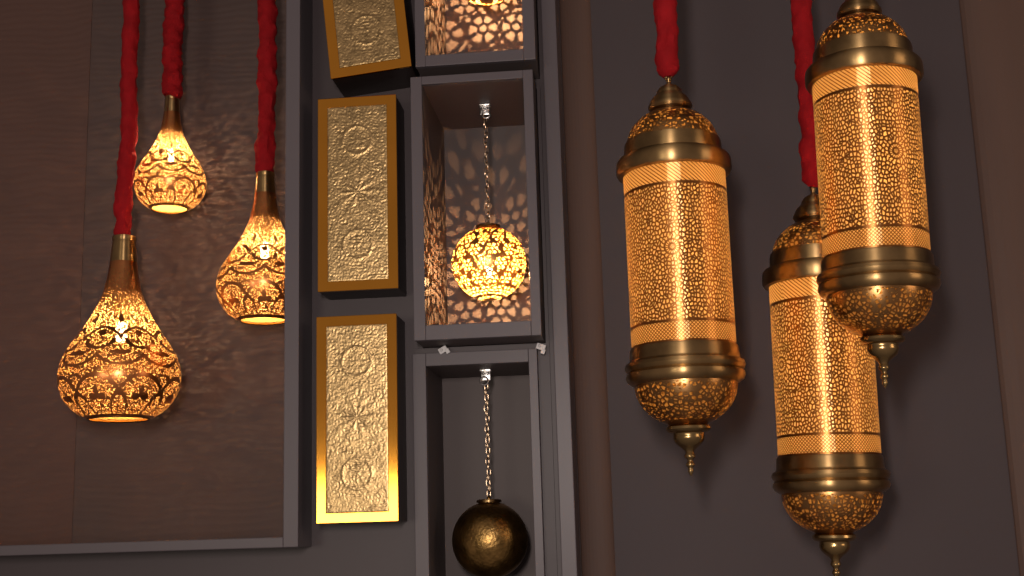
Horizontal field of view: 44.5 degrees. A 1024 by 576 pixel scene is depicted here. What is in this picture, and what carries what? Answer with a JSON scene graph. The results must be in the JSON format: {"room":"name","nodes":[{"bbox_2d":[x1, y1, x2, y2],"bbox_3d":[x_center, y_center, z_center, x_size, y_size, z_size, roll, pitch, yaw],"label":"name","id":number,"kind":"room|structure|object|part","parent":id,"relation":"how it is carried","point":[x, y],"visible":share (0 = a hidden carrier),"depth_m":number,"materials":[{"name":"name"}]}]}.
{"room":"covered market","nodes":[
{"label":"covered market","id":0,"kind":"room"},
{"bbox_2d":[0,0,285,545],"bbox_3d":[-1.002,-0.134,2.649,1.323,3.450,0.102,-3,-11,5],"label":"wall","id":1,"kind":"structure","parent":0,"point":[210,465],"depth_m":2.55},
{"bbox_2d":[283,0,312,547],"bbox_3d":[-0.393,-0.715,2.490,0.026,2.408,0.310,-3,-11,5],"label":"trim","id":2,"kind":"structure","parent":1,"relation":"attached to","point":[297,478],"depth_m":2.21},
{"bbox_2d":[0,0,561,575],"bbox_3d":[-0.800,-0.174,2.473,1.761,3.450,0.220,-3,-11,5],"label":"wall","id":3,"kind":"structure","parent":0,"point":[369,548],"depth_m":2.21,"materials":[{"name":"grey paint"}]},
{"bbox_2d":[0,537,283,555],"bbox_3d":[-1.015,0.490,2.320,1.297,0.018,0.310,-3,-11,5],"label":"trim","id":4,"kind":"structure","parent":3,"relation":"on","point":[267,542],"depth_m":2.13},
{"bbox_2d":[316,313,406,523],"bbox_3d":[-0.262,0.229,2.182,0.142,0.355,0.085,-3,-11,5],"label":"decorative wall panel","id":5,"kind":"object","parent":3,"relation":"attached to","point":[361,452],"visible":1,"depth_m":2.14,"materials":[{"name":"dark brown lacquer"},{"name":"polished yellow gold"},{"name":"champagne gold"}]},
{"bbox_3d":[-0.266,0.221,2.141,0.106,0.320,0.002,-3,-11,5],"label":"embossed panel","id":6,"kind":"part","parent":5,"relation":"part of","materials":[{"name":"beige metal"}]},
{"bbox_2d":[318,94,406,299],"bbox_3d":[-0.270,-0.163,2.259,0.144,0.356,0.085,-3,-11,5],"label":"decorative wall panel","id":7,"kind":"object","parent":3,"relation":"attached to","point":[362,216],"visible":1,"depth_m":2.22,"materials":[{"name":"dark brown lacquer"},{"name":"polished yellow gold"},{"name":"champagne gold"}]},
{"bbox_3d":[-0.275,-0.171,2.218,0.108,0.320,0.002,-3,-11,5],"label":"embossed panel","id":8,"kind":"part","parent":7,"relation":"part of","materials":[{"name":"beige metal"}]},
{"bbox_2d":[323,0,419,96],"bbox_3d":[-0.269,-0.548,2.324,0.181,0.367,0.105,-3,-11,5],"label":"decorative wall panel","id":9,"kind":"object","parent":3,"relation":"attached to","point":[371,43],"visible":1,"depth_m":2.25,"materials":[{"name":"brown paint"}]},
{"bbox_3d":[-0.275,-0.558,2.273,0.111,0.318,0.002,-8,-12,4],"label":"embossed panel","id":10,"kind":"part","parent":9,"relation":"part of","materials":[{"name":"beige metal"}]},
{"bbox_2d":[414,0,539,78],"bbox_3d":[-0.061,-0.662,2.424,0.217,0.581,0.270,-3,-11,5],"label":"display box","id":11,"kind":"object","parent":3,"relation":"attached to","point":[452,37],"visible":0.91,"depth_m":2.38,"materials":[{"name":"paint"}]},
{"bbox_3d":[-0.047,-0.637,2.551,0.215,0.581,0.010,-3,-11,5],"label":"panel","id":12,"kind":"part","parent":11,"relation":"part of","materials":[{"name":"paint"}]},
{"bbox_2d":[468,0,503,4],"bbox_3d":[-0.053,-0.720,2.425,0.143,0.353,0.143,-12,-15,43],"label":"pendant","id":13,"kind":"object","parent":11,"relation":"in","point":[481,2],"visible":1,"depth_m":2.40,"materials":[{"name":"gold metal"}]},
{"bbox_2d":[410,69,545,347],"bbox_3d":[-0.052,-0.123,2.318,0.220,0.478,0.270,-3,-11,5],"label":"display box","id":14,"kind":"object","parent":3,"relation":"attached to","point":[448,150],"visible":0.94,"depth_m":2.34,"materials":[{"name":"paint"}]},
{"bbox_2d":[438,345,449,353],"bbox_3d":[-0.121,0.109,2.215,0.023,0.016,0.006,-3,-11,5],"label":"clip","id":15,"kind":"object","parent":14,"relation":"attached to","point":[444,348],"visible":1,"depth_m":2.21,"materials":[{"name":"white paint"}]},
{"bbox_2d":[479,103,490,118],"bbox_3d":[-0.050,-0.331,2.348,0.022,0.030,0.016,-3,-11,5],"label":"hook","id":16,"kind":"object","parent":14,"relation":"attached to","point":[484,107],"visible":1,"depth_m":2.35,"materials":[{"name":"metal"}]},
{"bbox_2d":[452,119,525,300],"bbox_3d":[-0.045,-0.149,2.312,0.141,0.349,0.141,-1,-11,-6],"label":"pendant","id":17,"kind":"object","parent":16,"relation":"hanging from","point":[487,245],"visible":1,"depth_m":2.25,"materials":[{"name":"gold metal"}]},
{"bbox_3d":[-0.048,-0.219,2.326,0.009,0.206,0.008,-4,-11,10],"label":"chain","id":18,"kind":"part","parent":17,"relation":"part of","materials":[{"name":"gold metal"}]},
{"bbox_2d":[484,233,491,267],"bbox_3d":[-0.043,-0.071,2.297,0.014,0.068,0.014,-1,-11,-6],"label":"socket","id":19,"kind":"object","parent":17,"relation":"attached to","point":[488,244],"depth_m":2.29,"materials":[{"name":"gold metal"}]},
{"bbox_3d":[-0.042,-0.044,2.292,0.136,0.136,0.136,-1,-11,-6],"label":"globe","id":20,"kind":"part","parent":17,"relation":"part of","materials":[{"name":"gold metal"}]},
{"bbox_3d":[-0.039,-0.099,2.445,0.218,0.478,0.010,-3,-11,5],"label":"panel","id":21,"kind":"part","parent":14,"relation":"part of","materials":[{"name":"paint"}]},
{"bbox_2d":[536,343,545,353],"bbox_3d":[0.051,0.106,2.198,0.018,0.022,0.006,-3,-11,5],"label":"clip","id":22,"kind":"object","parent":14,"relation":"attached to","point":[539,346],"visible":1,"depth_m":2.20,"materials":[{"name":"white paint"}]},
{"bbox_2d":[412,349,544,575],"bbox_3d":[-0.050,0.372,2.260,0.222,0.494,0.195,-3,-11,5],"label":"display box","id":23,"kind":"object","parent":3,"relation":"attached to","point":[449,423],"visible":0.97,"depth_m":2.34,"materials":[{"name":"paint"}]},
{"bbox_2d":[479,369,491,385],"bbox_3d":[-0.048,0.163,2.277,0.022,0.030,0.016,-3,-11,5],"label":"hook","id":24,"kind":"object","parent":23,"relation":"attached to","point":[485,373],"visible":1,"depth_m":2.27,"materials":[{"name":"metal"}]},
{"bbox_2d":[452,384,527,575],"bbox_3d":[-0.042,0.344,2.242,0.135,0.347,0.135,-3,-11,5],"label":"pendant","id":25,"kind":"object","parent":24,"relation":"hanging from","point":[490,538],"visible":1,"depth_m":2.17,"materials":[{"name":"gold metal"}]},
{"bbox_3d":[-0.044,0.274,2.255,0.009,0.206,0.008,-6,-12,21],"label":"chain","id":26,"kind":"part","parent":25,"relation":"part of","materials":[{"name":"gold metal"}]},
{"bbox_3d":[-0.039,0.448,2.221,0.135,0.134,0.135,-3,-11,5],"label":"globe","id":27,"kind":"part","parent":25,"relation":"part of","materials":[{"name":"gold metal"}]},
{"bbox_3d":[-0.040,0.390,2.350,0.220,0.494,0.010,-3,-11,5],"label":"panel","id":28,"kind":"part","parent":23,"relation":"part of","materials":[{"name":"paint"}]},
{"bbox_2d":[541,0,580,575],"bbox_3d":[0.082,-0.231,2.323,0.026,3.450,0.135,-3,-11,5],"label":"trim","id":29,"kind":"structure","parent":3,"relation":"attached to","point":[554,124],"depth_m":2.22,"materials":[{"name":"grey paint"}]},
{"bbox_2d":[559,0,1019,575],"bbox_3d":[1.258,-0.263,2.337,2.312,3.450,0.120,-3,-11,5],"label":"wall","id":30,"kind":"structure","parent":0,"point":[946,509],"depth_m":2.27,"materials":[{"name":"grey paint"}]},
{"bbox_2d":[559,0,615,575],"bbox_3d":[0.133,-0.221,2.382,0.062,3.450,0.010,-3,-11,5],"label":"trim","id":31,"kind":"structure","parent":30,"relation":"attached to","point":[584,234],"depth_m":2.33,"materials":[{"name":"grey paint"}]},
{"bbox_2d":[959,0,1023,575],"bbox_3d":[0.938,-0.261,2.301,0.165,3.450,0.020,-3,-11,5],"label":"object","id":32,"kind":"structure","parent":30,"relation":"attached to","point":[992,30],"depth_m":2.29,"materials":[{"name":"paint"}]},
{"bbox_3d":[0.260,-2.067,2.219,4.100,0.100,1.400,-3,-11,5],"label":"ceiling","id":33,"kind":"structure","parent":0,"visible":0},
{"bbox_2d":[57,0,180,422],"bbox_3d":[-0.753,-0.823,2.502,0.219,2.174,0.219,-3,-11,5],"label":"lamp","id":34,"kind":"object","parent":33,"relation":"hanging from","point":[126,292],"visible":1,"depth_m":2.31,"materials":[{"name":"gold metal"}]},
{"bbox_2d":[90,413,146,418],"bbox_3d":[-0.721,0.234,2.293,0.115,0.001,0.115,-3,-11,5],"label":"diffuser","id":35,"kind":"object","parent":34,"relation":"attached to","point":[99,413],"depth_m":2.33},
{"bbox_2d":[114,271,129,321],"bbox_3d":[-0.729,-0.014,2.342,0.028,0.156,0.028,-3,-11,5],"label":"socket","id":36,"kind":"object","parent":34,"relation":"attached to","point":[124,276],"depth_m":2.32,"materials":[{"name":"gold metal"}]},
{"bbox_2d":[133,0,205,213],"bbox_3d":[-0.693,-1.016,2.605,0.138,1.761,0.138,0,-11,-10],"label":"lamp","id":37,"kind":"object","parent":33,"relation":"hanging from","point":[173,25],"visible":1,"depth_m":2.45,"materials":[{"name":"gold metal"}]},
{"bbox_2d":[152,202,186,211],"bbox_3d":[-0.667,-0.158,2.435,0.072,0.001,0.072,-3,-11,5],"label":"diffuser","id":38,"kind":"object","parent":37,"relation":"attached to","point":[168,208],"depth_m":2.44,"materials":[{"name":"glass"}]},
{"bbox_2d":[167,117,175,149],"bbox_3d":[-0.672,-0.324,2.468,0.018,0.104,0.018,-3,-11,5],"label":"socket","id":39,"kind":"object","parent":37,"relation":"attached to","point":[171,121],"depth_m":2.45,"materials":[{"name":"gold metal"}]},
{"bbox_2d":[216,0,284,324],"bbox_3d":[-0.488,-0.919,2.503,0.175,2.001,0.175,1,-11,-11],"label":"lamp","id":40,"kind":"object","parent":33,"relation":"hanging from","point":[264,207],"visible":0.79,"depth_m":2.34,"materials":[{"name":"gold metal"}]},
{"bbox_2d":[242,314,283,321],"bbox_3d":[-0.458,0.055,2.311,0.092,0.001,0.092,1,-11,-11],"label":"diffuser","id":41,"kind":"object","parent":40,"relation":"attached to","point":[259,319],"depth_m":2.33,"materials":[{"name":"glass"}]},
{"bbox_2d":[259,207,270,242],"bbox_3d":[-0.465,-0.149,2.351,0.022,0.128,0.022,1,-11,-11],"label":"socket","id":42,"kind":"object","parent":40,"relation":"attached to","point":[262,210],"depth_m":2.33,"materials":[{"name":"gold metal"}]},
{"bbox_2d":[616,0,745,475],"bbox_3d":[0.233,-0.859,2.089,0.182,2.323,0.182,8,-15,-40],"label":"hanging lantern","id":43,"kind":"object","parent":33,"relation":"hanging from","point":[685,368],"visible":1,"depth_m":1.86,"materials":[{"name":"gold metal"}]},
{"bbox_2d":[762,0,890,575],"bbox_3d":[0.470,-0.764,2.173,0.186,2.490,0.182,-7,-12,23],"label":"hanging lantern","id":44,"kind":"object","parent":33,"relation":"hanging from","point":[831,476],"visible":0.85,"depth_m":1.93,"materials":[{"name":"gold metal"}]},
{"bbox_2d":[805,0,940,387],"bbox_3d":[0.510,-0.939,2.015,0.180,2.209,0.176,1,-11,-12],"label":"lantern","id":45,"kind":"object","parent":33,"relation":"hanging from","point":[878,279],"visible":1,"depth_m":1.80,"materials":[{"name":"gold metal"}]}
]}

